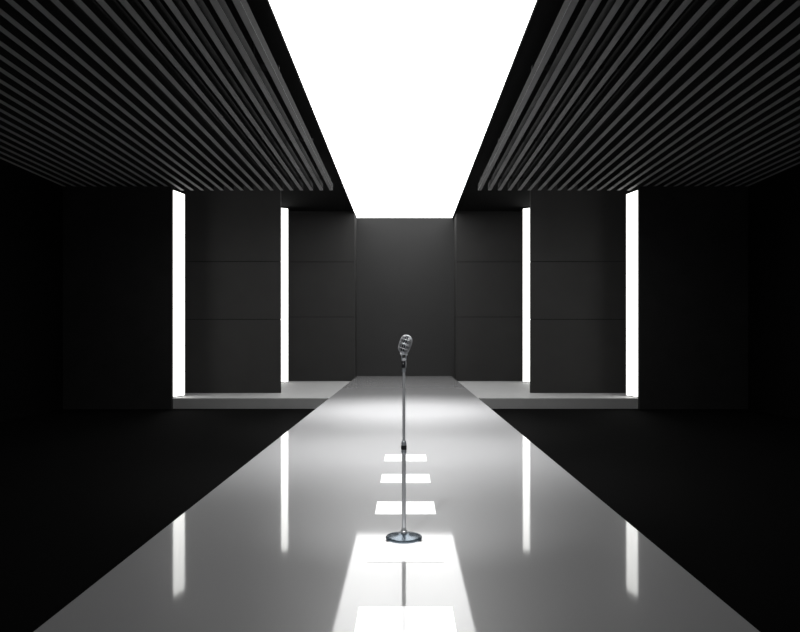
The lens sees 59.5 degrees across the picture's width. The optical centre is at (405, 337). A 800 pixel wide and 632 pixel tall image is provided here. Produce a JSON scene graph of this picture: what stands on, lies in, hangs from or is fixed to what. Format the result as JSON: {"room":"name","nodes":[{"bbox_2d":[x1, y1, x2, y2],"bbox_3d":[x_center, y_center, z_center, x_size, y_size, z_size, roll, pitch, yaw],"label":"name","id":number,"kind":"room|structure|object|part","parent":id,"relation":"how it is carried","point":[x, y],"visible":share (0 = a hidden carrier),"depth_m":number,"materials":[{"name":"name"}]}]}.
{"room":"fashion runway","nodes":[
{"label":"fashion runway","id":0,"kind":"room"},
{"bbox_2d":[0,159,62,421],"bbox_3d":[-9.250,-1.430,12.300,0.200,6.660,30.600,0,0,0],"label":"wall","id":1,"kind":"structure","parent":0,"point":[31,205],"depth_m":17.08,"materials":[{"name":"black paint"}]},
{"bbox_2d":[0,409,799,631],"bbox_3d":[0.000,2.000,12.350,18.700,0.200,31.100,0,0,0],"label":"floor","id":2,"kind":"structure","parent":0,"point":[717,491],"depth_m":9.40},
{"bbox_2d":[63,186,172,408],"bbox_3d":[-7.692,-1.073,18.738,2.905,5.945,0.115,0,0,0],"label":"wall panel","id":3,"kind":"object","parent":2,"relation":"on","point":[118,240],"visible":1,"depth_m":18.68,"materials":[{"name":"black paint"}]},
{"bbox_2d":[173,381,349,408],"bbox_3d":[-5.522,1.760,23.195,7.235,0.280,8.790,0,0,0],"label":"platform","id":4,"kind":"object","parent":2,"relation":"on","point":[294,394],"visible":0.29,"depth_m":18.80,"materials":[{"name":"grey concrete"}]},
{"bbox_2d":[173,190,184,397],"bbox_3d":[-6.279,-1.205,19.193,0.110,5.650,0.657,0,0,13],"label":"light strip","id":5,"kind":"object","parent":4,"relation":"on","point":[178,197],"visible":0.75,"depth_m":19.19,"materials":[{"name":"white plastic"}]},
{"bbox_2d":[174,176,280,392],"bbox_3d":[-5.540,-1.570,20.660,3.720,6.380,0.120,0,0,0],"label":"wall panel","id":6,"kind":"object","parent":4,"relation":"on","point":[233,237],"visible":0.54,"depth_m":20.60,"materials":[{"name":"black paint"}]},
{"bbox_2d":[280,207,287,382],"bbox_3d":[-4.477,-1.555,25.370,0.430,6.350,0.110,0,0,-36],"label":"light strip","id":7,"kind":"object","parent":4,"relation":"on","point":[284,211],"visible":0.64,"depth_m":25.37,"materials":[{"name":"white plastic"}]},
{"bbox_2d":[288,211,356,380],"bbox_3d":[-3.305,-1.570,26.945,2.790,6.380,1.290,0,0,0],"label":"wall panel","id":8,"kind":"object","parent":4,"relation":"on","point":[322,245],"visible":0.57,"depth_m":26.30,"materials":[{"name":"black paint"}]},
{"bbox_2d":[34,376,759,631],"bbox_3d":[-0.045,1.700,13.995,3.710,0.400,27.190,0,0,0],"label":"runway","id":9,"kind":"object","parent":2,"relation":"on","point":[281,544],"visible":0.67,"depth_m":5.04,"materials":[{"name":"grey paint"}]},
{"bbox_2d":[386,335,421,543],"bbox_3d":[-0.012,0.735,5.220,0.272,1.521,0.272,0,0,0],"label":"microphone stand","id":10,"kind":"object","parent":9,"relation":"on","point":[403,536],"visible":1,"depth_m":5.21,"materials":[{"name":"silver metal"}]},
{"bbox_3d":[-0.012,0.189,5.220,0.040,0.077,0.040,0,0,0],"label":"mount stem","id":11,"kind":"part","parent":10,"relation":"part of","materials":[{"name":"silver metal"}]},
{"bbox_2d":[398,335,411,352],"bbox_3d":[-0.002,0.046,5.216,0.103,0.135,0.065,0,0,15],"label":"microphone","id":12,"kind":"object","parent":10,"relation":"attached to","point":[405,343],"depth_m":5.19,"materials":[{"name":"silver metal"}]},
{"bbox_2d":[354,607,456,631],"bbox_3d":[0.000,1.498,3.675,0.520,0.004,0.450,0,0,0],"label":"floor marking","id":13,"kind":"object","parent":9,"relation":"on","point":[369,619],"depth_m":3.72,"materials":[{"name":"white paint"}]},
{"bbox_2d":[367,542,443,561],"bbox_3d":[0.000,1.498,4.915,0.520,0.004,0.450,0,0,0],"label":"floor marking","id":14,"kind":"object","parent":9,"relation":"on","point":[378,551],"depth_m":4.88,"materials":[{"name":"white paint"}]},
{"bbox_2d":[375,501,435,513],"bbox_3d":[0.000,1.498,6.185,0.520,0.004,0.450,0,0,0],"label":"floor marking","id":15,"kind":"object","parent":9,"relation":"on","point":[382,507],"depth_m":6.18,"materials":[{"name":"white paint"}]},
{"bbox_2d":[380,474,430,482],"bbox_3d":[0.000,1.498,7.475,0.520,0.004,0.450,0,0,0],"label":"floor marking","id":16,"kind":"object","parent":9,"relation":"on","point":[385,478],"depth_m":7.45,"materials":[{"name":"white paint"}]},
{"bbox_2d":[384,455,426,460],"bbox_3d":[0.000,1.498,8.755,0.520,0.004,0.450,0,0,0],"label":"floor marking","id":17,"kind":"object","parent":9,"relation":"on","point":[387,457],"depth_m":8.69,"materials":[{"name":"white paint"}]},
{"bbox_2d":[458,381,637,408],"bbox_3d":[5.478,1.760,23.195,7.325,0.280,8.790,0,0,0],"label":"platform","id":18,"kind":"object","parent":2,"relation":"on","point":[495,394],"visible":0.29,"depth_m":18.80,"materials":[{"name":"grey concrete"}]},
{"bbox_2d":[454,211,522,380],"bbox_3d":[3.305,-1.570,26.945,2.790,6.380,1.290,0,0,0],"label":"wall panel","id":19,"kind":"object","parent":18,"relation":"on","point":[488,245],"visible":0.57,"depth_m":26.30,"materials":[{"name":"black paint"}]},
{"bbox_2d":[523,207,530,382],"bbox_3d":[4.477,-1.555,25.370,0.430,6.350,0.110,0,0,36],"label":"light strip","id":20,"kind":"object","parent":18,"relation":"on","point":[526,211],"visible":0.64,"depth_m":25.37,"materials":[{"name":"white plastic"}]},
{"bbox_2d":[530,176,636,392],"bbox_3d":[5.540,-1.570,20.660,3.720,6.380,0.120,0,0,0],"label":"wall panel","id":21,"kind":"object","parent":18,"relation":"on","point":[578,237],"visible":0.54,"depth_m":20.60,"materials":[{"name":"black paint"}]},
{"bbox_2d":[626,190,637,397],"bbox_3d":[6.279,-1.205,19.192,0.110,5.650,0.657,0,0,-13],"label":"light strip","id":22,"kind":"object","parent":18,"relation":"on","point":[632,197],"visible":0.75,"depth_m":19.19,"materials":[{"name":"white plastic"}]},
{"bbox_2d":[638,186,747,408],"bbox_3d":[7.692,-1.073,18.738,2.905,5.945,0.115,0,0,0],"label":"wall panel","id":23,"kind":"object","parent":2,"relation":"on","point":[693,240],"visible":1,"depth_m":18.68,"materials":[{"name":"black paint"}]},
{"bbox_2d":[65,0,745,215],"bbox_3d":[0.000,-4.860,12.350,18.700,0.200,31.100,0,0,0],"label":"ceiling","id":24,"kind":"structure","parent":0,"point":[473,199],"depth_m":13.63,"materials":[{"name":"black paint"}]},
{"bbox_2d":[0,0,332,189],"bbox_3d":[-5.571,-4.405,10.355,7.162,0.710,17.710,0,0,0],"label":"ceiling slats","id":25,"kind":"object","parent":24,"relation":"attached to","point":[72,113],"depth_m":12.11,"materials":[{"name":"black metal"}]},
{"bbox_2d":[265,0,539,218],"bbox_3d":[-0.040,-4.729,17.860,3.840,0.059,19.440,0,0,0],"label":"frame","id":26,"kind":"object","parent":24,"relation":"attached to","point":[267,1],"depth_m":12.98,"materials":[{"name":"metal"}]},
{"bbox_2d":[269,0,536,217],"bbox_3d":[-0.040,-4.735,17.890,3.760,0.001,19.380,0,0,0],"label":"ceiling light panel","id":27,"kind":"object","parent":24,"relation":"in","point":[403,95],"visible":0.98,"depth_m":13.08,"materials":[{"name":"white plastic"}]},
{"bbox_2d":[478,0,799,189],"bbox_3d":[5.571,-4.405,10.355,7.162,0.710,17.710,0,0,0],"label":"ceiling slats","id":28,"kind":"object","parent":24,"relation":"attached to","point":[732,117],"depth_m":12.17,"materials":[{"name":"black metal"}]},
{"bbox_2d":[357,218,453,377],"bbox_3d":[0.000,-1.430,27.700,18.700,6.660,0.200,0,0,0],"label":"wall","id":29,"kind":"structure","parent":0,"point":[405,266],"depth_m":27.60,"materials":[{"name":"black paint"}]},
{"bbox_2d":[748,164,799,419],"bbox_3d":[9.250,-1.430,12.300,0.200,6.660,30.600,0,0,0],"label":"wall","id":30,"kind":"structure","parent":0,"point":[773,201],"depth_m":17.36,"materials":[{"name":"black paint"}]}
]}

